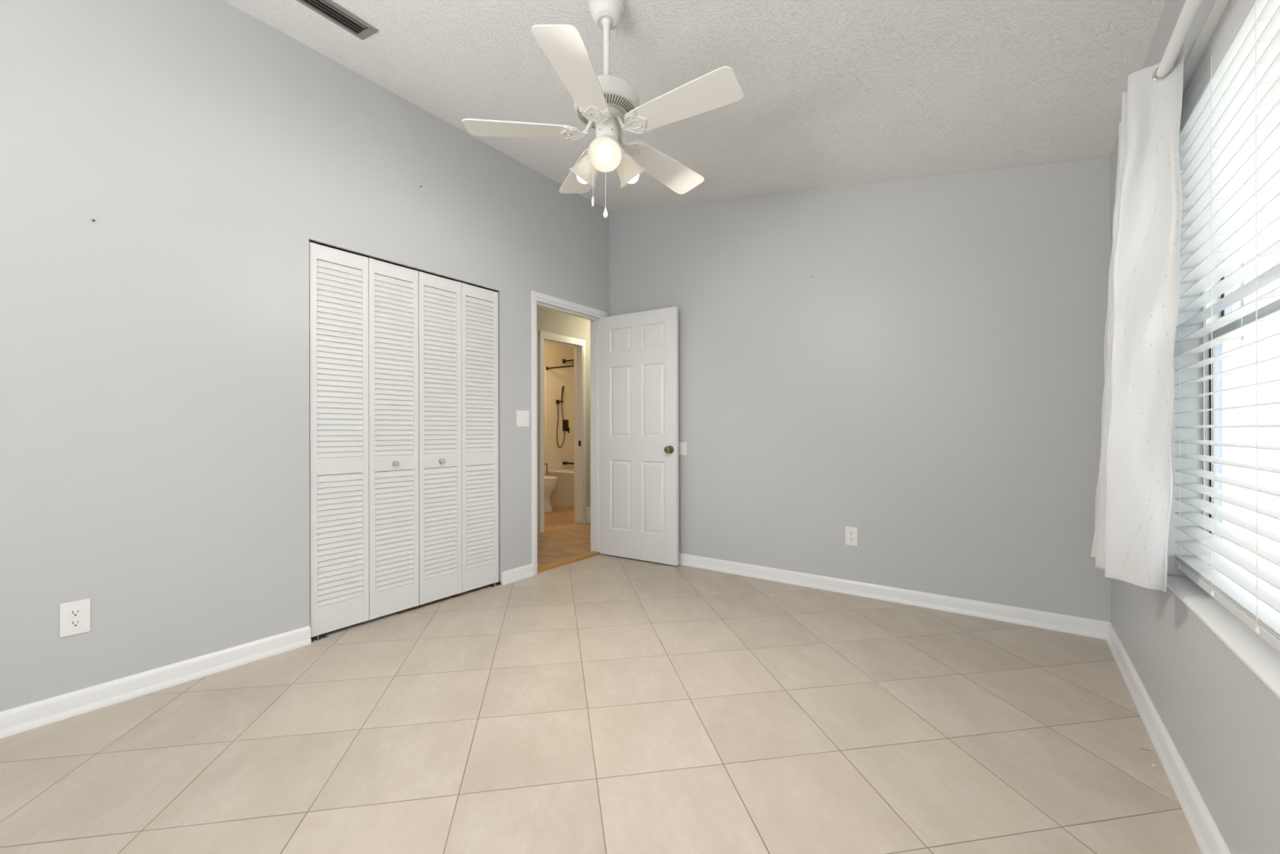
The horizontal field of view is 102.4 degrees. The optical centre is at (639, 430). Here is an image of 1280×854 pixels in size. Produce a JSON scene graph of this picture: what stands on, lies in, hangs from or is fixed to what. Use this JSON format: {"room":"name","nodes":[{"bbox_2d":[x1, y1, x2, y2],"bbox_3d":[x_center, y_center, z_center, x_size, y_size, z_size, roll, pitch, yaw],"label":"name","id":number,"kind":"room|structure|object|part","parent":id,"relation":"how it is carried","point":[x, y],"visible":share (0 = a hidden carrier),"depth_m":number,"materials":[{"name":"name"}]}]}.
{"room":"empty bedroom","nodes":[
{"label":"empty bedroom","id":0,"kind":"room"},
{"bbox_2d":[0,0,609,711],"bbox_3d":[-1.371,-0.472,4.039,1.234,3.170,7.650,0,0,36],"label":"wall","id":1,"kind":"structure","parent":0,"point":[154,350],"depth_m":2.21,"materials":[{"name":"grey paint"}]},
{"bbox_2d":[59,598,90,637],"bbox_3d":[-2.121,0.703,1.934,0.008,0.125,0.079,0,0,36],"label":"power outlet","id":2,"kind":"object","parent":1,"relation":"attached to","point":[74,616],"visible":1,"depth_m":1.93,"materials":[{"name":"white plastic"}]},
{"bbox_2d":[68,618,81,627],"bbox_3d":[-2.119,0.722,1.933,0.002,0.028,0.034,0,0,36],"label":"receptacle","id":3,"kind":"object","parent":2,"relation":"attached to","point":[73,623],"depth_m":1.93,"materials":[{"name":"white plastic"}]},
{"bbox_2d":[68,608,81,617],"bbox_3d":[-2.119,0.683,1.933,0.002,0.028,0.034,0,0,36],"label":"receptacle","id":4,"kind":"object","parent":2,"relation":"attached to","point":[73,612],"depth_m":1.93,"materials":[{"name":"white plastic"}]},
{"bbox_2d":[0,625,311,738],"bbox_3d":[-2.372,1.021,1.572,0.022,0.086,2.474,0,0,36],"label":"baseboard","id":5,"kind":"structure","parent":1,"relation":"attached to","point":[30,716],"depth_m":2.07,"materials":[{"name":"white paint"}]},
{"bbox_2d":[309,240,498,293],"bbox_3d":[-1.340,-0.954,3.089,0.028,0.020,1.194,0,0,36],"label":"door track","id":6,"kind":"object","parent":1,"relation":"attached to","point":[322,244],"visible":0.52,"depth_m":2.98,"materials":[{"name":"metal"}]},
{"bbox_2d":[309,241,418,637],"bbox_3d":[-1.492,0.045,2.835,0.055,1.995,0.586,0,0,36],"label":"door","id":7,"kind":"structure","parent":6,"relation":"hanging from","point":[364,311],"depth_m":2.81,"materials":[{"name":"white paint"}]},
{"bbox_3d":[-1.396,0.190,2.947,0.030,0.029,0.029,0,0,36],"label":"knob","id":8,"kind":"part","parent":7,"relation":"part of","materials":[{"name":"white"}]},
{"bbox_2d":[417,271,498,604],"bbox_3d":[-1.148,0.045,3.313,0.055,1.995,0.584,0,0,36],"label":"door","id":9,"kind":"structure","parent":6,"relation":"hanging from","point":[459,504],"depth_m":3.29,"materials":[{"name":"white paint"}]},
{"bbox_3d":[-1.223,0.189,3.187,0.030,0.029,0.029,0,0,36],"label":"knob","id":10,"kind":"part","parent":9,"relation":"part of","materials":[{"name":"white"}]},
{"bbox_2d":[502,563,533,584],"bbox_3d":[-0.866,1.019,3.662,0.022,0.086,0.274,0,0,36],"label":"baseboard","id":11,"kind":"structure","parent":1,"relation":"attached to","point":[517,574],"depth_m":3.65,"materials":[{"name":"white paint"}]},
{"bbox_2d":[516,409,528,426],"bbox_3d":[-0.840,-0.087,3.706,0.015,0.117,0.116,0,0,36],"label":"light switch","id":12,"kind":"object","parent":1,"relation":"attached to","point":[522,416],"visible":1,"depth_m":3.71,"materials":[{"name":"white plastic"}]},
{"bbox_2d":[539,330,586,533],"bbox_3d":[-0.881,0.012,5.664,0.131,2.100,0.705,0,0,36],"label":"door frame","id":13,"kind":"structure","parent":1,"relation":"attached to","point":[579,344],"depth_m":5.88,"materials":[{"name":"white paint"}]},
{"bbox_2d":[531,290,607,575],"bbox_3d":[-0.599,0.017,4.164,0.158,2.088,0.874,0,0,36],"label":"door frame","id":14,"kind":"structure","parent":1,"relation":"attached to","point":[540,300],"depth_m":4.31,"materials":[{"name":"white paint"}]},
{"bbox_2d":[600,306,679,565],"bbox_3d":[-0.018,0.042,4.213,0.764,2.012,0.162,0,0,33],"label":"door","id":15,"kind":"structure","parent":14,"relation":"hanging from","point":[639,420],"depth_m":4.18,"materials":[{"name":"white paint"}]},
{"bbox_3d":[0.220,0.148,3.999,0.064,0.064,0.063,0,0,33],"label":"knob","id":16,"kind":"part","parent":15,"relation":"part of","materials":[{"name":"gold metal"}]},
{"bbox_2d":[586,506,591,523],"bbox_3d":[-0.098,0.970,6.631,0.022,0.181,1.758,0,0,36],"label":"baseboard","id":17,"kind":"structure","parent":1,"relation":"attached to","point":[588,508],"depth_m":5.93,"materials":[{"name":"white paint"}]},
{"bbox_2d":[543,341,573,475],"bbox_3d":[-1.148,-0.208,6.745,1.570,2.540,3.000,0,0,36],"label":"wall","id":18,"kind":"structure","parent":0,"point":[553,353],"depth_m":7.73,"materials":[{"name":"paint"}]},
{"bbox_2d":[562,359,573,363],"bbox_3d":[-0.958,-1.048,7.735,0.510,0.094,0.240,0,0,36],"label":"shower","id":19,"kind":"object","parent":18,"relation":"attached to","point":[564,361],"visible":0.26,"depth_m":7.84,"materials":[{"name":"brown metal"}]},
{"bbox_2d":[546,368,573,471],"bbox_3d":[-1.205,0.070,7.917,0.106,1.985,0.765,0,0,36],"label":"wall","id":20,"kind":"structure","parent":0,"point":[556,379],"depth_m":7.81,"materials":[{"name":"white tile"}]},
{"bbox_2d":[545,367,546,475],"bbox_3d":[-1.388,0.068,7.573,0.011,1.990,0.012,0,0,36],"label":"trim","id":21,"kind":"structure","parent":20,"relation":"attached to","point":[545,367],"depth_m":7.57,"materials":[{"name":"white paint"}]},
{"bbox_2d":[546,364,573,370],"bbox_3d":[-0.779,-0.919,7.168,1.464,0.056,0.056,0,0,36],"label":"shower rod","id":22,"kind":"object","parent":20,"relation":"attached to","point":[569,366],"visible":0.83,"depth_m":7.43,"materials":[{"name":"brown metal"}]},
{"bbox_3d":[-0.779,-0.919,7.168,1.464,0.025,0.025,0,0,36],"label":"rod","id":23,"kind":"part","parent":22,"relation":"part of","materials":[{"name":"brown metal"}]},
{"bbox_2d":[555,386,564,448],"bbox_3d":[-1.196,-0.206,7.760,0.138,0.935,0.109,0,0,-14],"label":"shower","id":24,"kind":"object","parent":20,"relation":"attached to","point":[557,402],"visible":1,"depth_m":7.73,"materials":[{"name":"brown metal"}]},
{"bbox_2d":[562,419,569,432],"bbox_3d":[-1.130,-0.067,7.896,0.040,0.208,0.124,0,0,36],"label":"shower valve","id":25,"kind":"object","parent":20,"relation":"attached to","point":[566,421],"visible":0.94,"depth_m":7.88,"materials":[{"name":"brown metal"}]},
{"bbox_2d":[562,461,573,464],"bbox_3d":[-1.074,0.497,7.845,0.190,0.044,0.110,0,0,36],"label":"tub spout","id":26,"kind":"object","parent":20,"relation":"attached to","point":[565,462],"visible":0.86,"depth_m":7.85,"materials":[{"name":"brown metal"}]},
{"bbox_2d":[0,502,1202,853],"bbox_3d":[-0.731,1.086,3.456,6.088,0.050,7.850,0,0,36],"label":"floor","id":27,"kind":"structure","parent":0,"point":[599,704],"depth_m":1.77,"materials":[{"name":"beige tile"}]},
{"bbox_2d":[311,635,328,642],"bbox_3d":[-1.644,1.053,2.628,0.039,0.020,0.083,0,0,36],"label":"pivot bracket","id":28,"kind":"object","parent":27,"relation":"on","point":[322,637],"visible":0.91,"depth_m":2.63,"materials":[{"name":"metal"}]},
{"bbox_2d":[489,581,501,587],"bbox_3d":[-0.993,1.052,3.530,0.039,0.020,0.073,0,0,36],"label":"pivot bracket","id":29,"kind":"object","parent":27,"relation":"on","point":[499,583],"visible":1,"depth_m":3.53,"materials":[{"name":"metal"}]},
{"bbox_2d":[544,475,558,511],"bbox_3d":[-1.402,0.680,6.929,0.727,0.765,0.440,0,0,36],"label":"toilet","id":30,"kind":"object","parent":27,"relation":"on","point":[550,482],"visible":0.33,"depth_m":6.74,"materials":[{"name":"white ceramic"}]},
{"bbox_3d":[-1.325,0.649,6.873,0.536,0.022,0.380,0,0,36],"label":"seat","id":31,"kind":"part","parent":30,"relation":"part of","materials":[{"name":"white ceramic"}]},
{"bbox_3d":[-1.327,0.623,6.875,0.532,0.025,0.376,0,0,36],"label":"lid","id":32,"kind":"part","parent":30,"relation":"part of","materials":[{"name":"white ceramic"}]},
{"bbox_2d":[546,468,574,506],"bbox_3d":[-0.564,0.824,7.459,1.454,0.475,0.750,0,0,36],"label":"bathtub","id":33,"kind":"object","parent":27,"relation":"on","point":[563,494],"visible":0.17,"depth_m":7.40,"materials":[{"name":"white ceramic"}]},
{"bbox_2d":[537,551,600,573],"bbox_3d":[-0.589,1.055,4.155,0.086,0.013,0.758,0,0,36],"label":"threshold strip","id":34,"kind":"object","parent":27,"relation":"on","point":[540,569],"visible":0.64,"depth_m":4.13,"materials":[{"name":"brown wood"}]},
{"bbox_2d":[223,0,1167,210],"bbox_3d":[-0.355,-1.725,1.579,3.594,0.754,5.151,0,0,36],"label":"ceiling","id":35,"kind":"structure","parent":0,"point":[837,93],"depth_m":2.34,"materials":[{"name":"paint"}]},
{"bbox_2d":[296,0,378,39],"bbox_3d":[-1.437,-1.851,2.168,0.148,0.034,0.600,0,0,36],"label":"ceiling vent","id":36,"kind":"object","parent":35,"relation":"in","point":[330,10],"visible":1,"depth_m":2.30,"materials":[{"name":"grey metal"}]},
{"bbox_2d":[462,0,743,217],"bbox_3d":[-0.099,-1.252,1.978,1.012,0.875,1.044,0,0,36],"label":"ceiling fan","id":37,"kind":"object","parent":35,"relation":"hanging from","point":[607,104],"visible":1,"depth_m":1.90,"materials":[{"name":"white wood"}]},
{"bbox_3d":[-0.458,-1.146,1.960,0.403,0.032,0.147,0,0,-5],"label":"blade","id":38,"kind":"part","parent":37,"relation":"part of","materials":[{"name":"white wood"}]},
{"bbox_3d":[-0.204,-1.154,1.664,0.147,0.035,0.403,0,0,14],"label":"blade","id":39,"kind":"part","parent":37,"relation":"part of","materials":[{"name":"white wood"}]},
{"bbox_3d":[-0.249,-1.147,2.295,0.147,0.032,0.403,0,0,-21],"label":"blade","id":40,"kind":"part","parent":37,"relation":"part of","materials":[{"name":"white wood"}]},
{"bbox_3d":[-0.211,-1.028,2.034,0.086,0.094,0.064,0,0,36],"label":"light bulb","id":41,"kind":"part","parent":37,"relation":"part of","materials":[{"name":"white glass"}]},
{"bbox_3d":[-0.220,-1.025,2.046,0.124,0.129,0.117,0,0,-4],"label":"lamp shade","id":42,"kind":"part","parent":37,"relation":"part of","materials":[{"name":"white glass"}]},
{"bbox_3d":[-0.123,-1.025,1.877,0.117,0.129,0.124,0,0,36],"label":"lamp shade","id":43,"kind":"part","parent":37,"relation":"part of","materials":[{"name":"white glass"}]},
{"bbox_3d":[-0.132,-0.971,1.967,0.003,0.241,0.003,0,0,36],"label":"pull chain","id":44,"kind":"part","parent":37,"relation":"part of","materials":[{"name":"white plastic"}]},
{"bbox_3d":[-0.126,-1.028,1.888,0.070,0.094,0.079,0,0,36],"label":"light bulb","id":45,"kind":"part","parent":37,"relation":"part of","materials":[{"name":"white glass"}]},
{"bbox_3d":[-0.129,-1.452,1.987,0.042,0.275,0.042,0,0,36],"label":"down rod","id":46,"kind":"part","parent":37,"relation":"part of","materials":[{"name":"white metal"}]},
{"bbox_3d":[-0.033,-1.025,2.035,0.120,0.129,0.126,0,0,36],"label":"lamp shade","id":47,"kind":"part","parent":37,"relation":"part of","materials":[{"name":"white glass"}]},
{"bbox_3d":[-0.042,-1.028,2.033,0.066,0.094,0.083,0,0,36],"label":"light bulb","id":48,"kind":"part","parent":37,"relation":"part of","materials":[{"name":"white glass"}]},
{"bbox_3d":[0.107,-1.127,2.220,0.147,0.050,0.403,0,0,44],"label":"blade","id":49,"kind":"part","parent":37,"relation":"part of","materials":[{"name":"white wood"}]},
{"bbox_3d":[0.161,-1.156,1.822,0.408,0.036,0.154,0,0,36],"label":"blade","id":50,"kind":"part","parent":37,"relation":"part of","materials":[{"name":"white wood"}]},
{"bbox_2d":[609,157,1111,622],"bbox_3d":[1.107,-0.502,3.604,3.554,3.120,0.120,0,0,36],"label":"wall","id":51,"kind":"structure","parent":0,"point":[933,389],"depth_m":3.18,"materials":[{"name":"grey paint"}]},
{"bbox_2d":[679,442,686,455],"bbox_3d":[0.333,0.143,4.083,0.084,0.102,0.010,0,0,36],"label":"wall plate","id":52,"kind":"object","parent":51,"relation":"attached to","point":[682,446],"visible":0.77,"depth_m":4.07,"materials":[{"name":"white plastic"}]},
{"bbox_2d":[845,526,857,546],"bbox_3d":[1.370,0.683,3.337,0.076,0.121,0.008,0,0,36],"label":"power outlet","id":53,"kind":"object","parent":51,"relation":"attached to","point":[851,533],"visible":1,"depth_m":3.33,"materials":[{"name":"white plastic"}]},
{"bbox_2d":[848,530,853,535],"bbox_3d":[1.369,0.664,3.335,0.034,0.028,0.002,0,0,36],"label":"receptacle","id":54,"kind":"object","parent":53,"relation":"attached to","point":[851,532],"depth_m":3.33,"materials":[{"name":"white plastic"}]},
{"bbox_2d":[679,552,1109,639],"bbox_3d":[1.055,1.015,3.555,3.263,0.086,0.022,0,0,36],"label":"baseboard","id":55,"kind":"structure","parent":51,"relation":"attached to","point":[1097,628],"depth_m":3.11,"materials":[{"name":"white paint"}]},
{"bbox_2d":[1110,0,1279,853],"bbox_3d":[1.027,-0.242,0.591,0.160,2.600,4.861,0,0,36],"label":"wall","id":56,"kind":"structure","parent":0,"point":[1222,721],"depth_m":1.34,"materials":[{"name":"grey paint"}]},
{"bbox_2d":[1106,622,1231,853],"bbox_3d":[0.955,1.015,0.644,0.022,0.086,4.860,0,0,36],"label":"baseboard","id":57,"kind":"structure","parent":56,"relation":"attached to","point":[1206,832],"depth_m":1.57,"materials":[{"name":"white paint"}]},
{"bbox_2d":[1155,0,1202,79],"bbox_3d":[1.154,-1.024,0.967,0.072,0.090,2.424,0,0,36],"label":"curtain rod","id":58,"kind":"object","parent":56,"relation":"attached to","point":[1190,8],"visible":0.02,"depth_m":1.34,"materials":[{"name":"white paint"}]},
{"bbox_2d":[1090,42,1184,592],"bbox_3d":[1.596,-0.297,1.674,0.163,1.552,0.544,0,0,36],"label":"curtain","id":59,"kind":"object","parent":58,"relation":"hanging from","point":[1134,494],"visible":0.99,"depth_m":1.53,"materials":[{"name":"white fabric"}]},
{"bbox_2d":[1167,0,1231,576],"bbox_3d":[1.226,-0.292,0.931,0.084,1.526,1.825,0,0,36],"label":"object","id":60,"kind":"structure","parent":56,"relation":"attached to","point":[1220,6],"depth_m":1.66,"materials":[{"name":"white paint"}]},
{"bbox_2d":[1166,574,1279,699],"bbox_3d":[1.224,0.483,0.933,0.103,0.024,1.824,0,0,36],"label":"window sill","id":61,"kind":"structure","parent":56,"relation":"attached to","point":[1260,657],"depth_m":1.21,"materials":[{"name":"white paint"}]},
{"bbox_2d":[1201,246,1279,548],"bbox_3d":[1.291,-0.286,0.884,0.075,1.538,1.825,0,0,36],"label":"window","id":62,"kind":"structure","parent":56,"relation":"in","point":[1233,398],"depth_m":1.58,"materials":[{"name":"white glass"}]},
{"bbox_3d":[1.291,-0.286,0.884,0.075,1.538,1.825,0,0,36],"label":"frame","id":63,"kind":"part","parent":62,"relation":"part of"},
{"bbox_2d":[1174,0,1279,653],"bbox_3d":[1.231,-0.305,0.926,0.064,1.493,1.799,0,0,36],"label":"window blind","id":64,"kind":"object","parent":62,"relation":"attached to","point":[1229,126],"visible":0.96,"depth_m":1.28,"materials":[{"name":"white plastic"}]},
{"bbox_3d":[1.715,-0.280,1.601,0.055,1.413,0.005,0,0,36],"label":"ladder cord","id":65,"kind":"part","parent":64,"relation":"part of","materials":[{"name":"white fabric"}]},
{"bbox_3d":[1.528,-0.279,1.342,0.055,1.413,0.005,0,0,36],"label":"ladder cord","id":66,"kind":"part","parent":64,"relation":"part of","materials":[{"name":"white fabric"}]},
{"bbox_3d":[1.230,0.429,0.928,0.050,0.025,1.799,0,0,36],"label":"rail","id":67,"kind":"part","parent":64,"relation":"part of","materials":[{"name":"white plastic"}]},
{"bbox_3d":[1.349,-0.279,1.094,0.055,1.413,0.005,0,0,36],"label":"ladder cord","id":68,"kind":"part","parent":64,"relation":"part of","materials":[{"name":"white fabric"}]},
{"bbox_3d":[1.560,-0.641,1.244,0.020,0.730,0.843,0,0,36],"label":"sash","id":69,"kind":"part","parent":62,"relation":"part of","materials":[{"name":"grey metal"}]},
{"label":"outside","id":70,"kind":"structure","parent":0,"visible":0},
{"bbox_2d":[1240,216,1279,506],"bbox_3d":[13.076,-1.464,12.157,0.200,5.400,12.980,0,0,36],"label":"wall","id":71,"kind":"structure","parent":70,"point":[1266,414],"depth_m":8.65,"materials":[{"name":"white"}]},
{"bbox_2d":[1240,262,1243,339],"bbox_3d":[11.191,-2.460,9.804,0.098,1.600,1.200,0,0,36],"label":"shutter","id":72,"kind":"object","parent":71,"relation":"attached to","point":[1242,263],"visible":0.02,"depth_m":9.29,"materials":[{"name":"white"}]},
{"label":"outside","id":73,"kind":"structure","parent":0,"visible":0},
{"bbox_2d":[1240,530,1279,590],"bbox_3d":[4.745,1.262,0.279,5.632,0.180,12.000,0,0,36],"label":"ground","id":74,"kind":"structure","parent":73,"point":[1251,533],"depth_m":5.34,"materials":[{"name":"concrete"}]}
]}

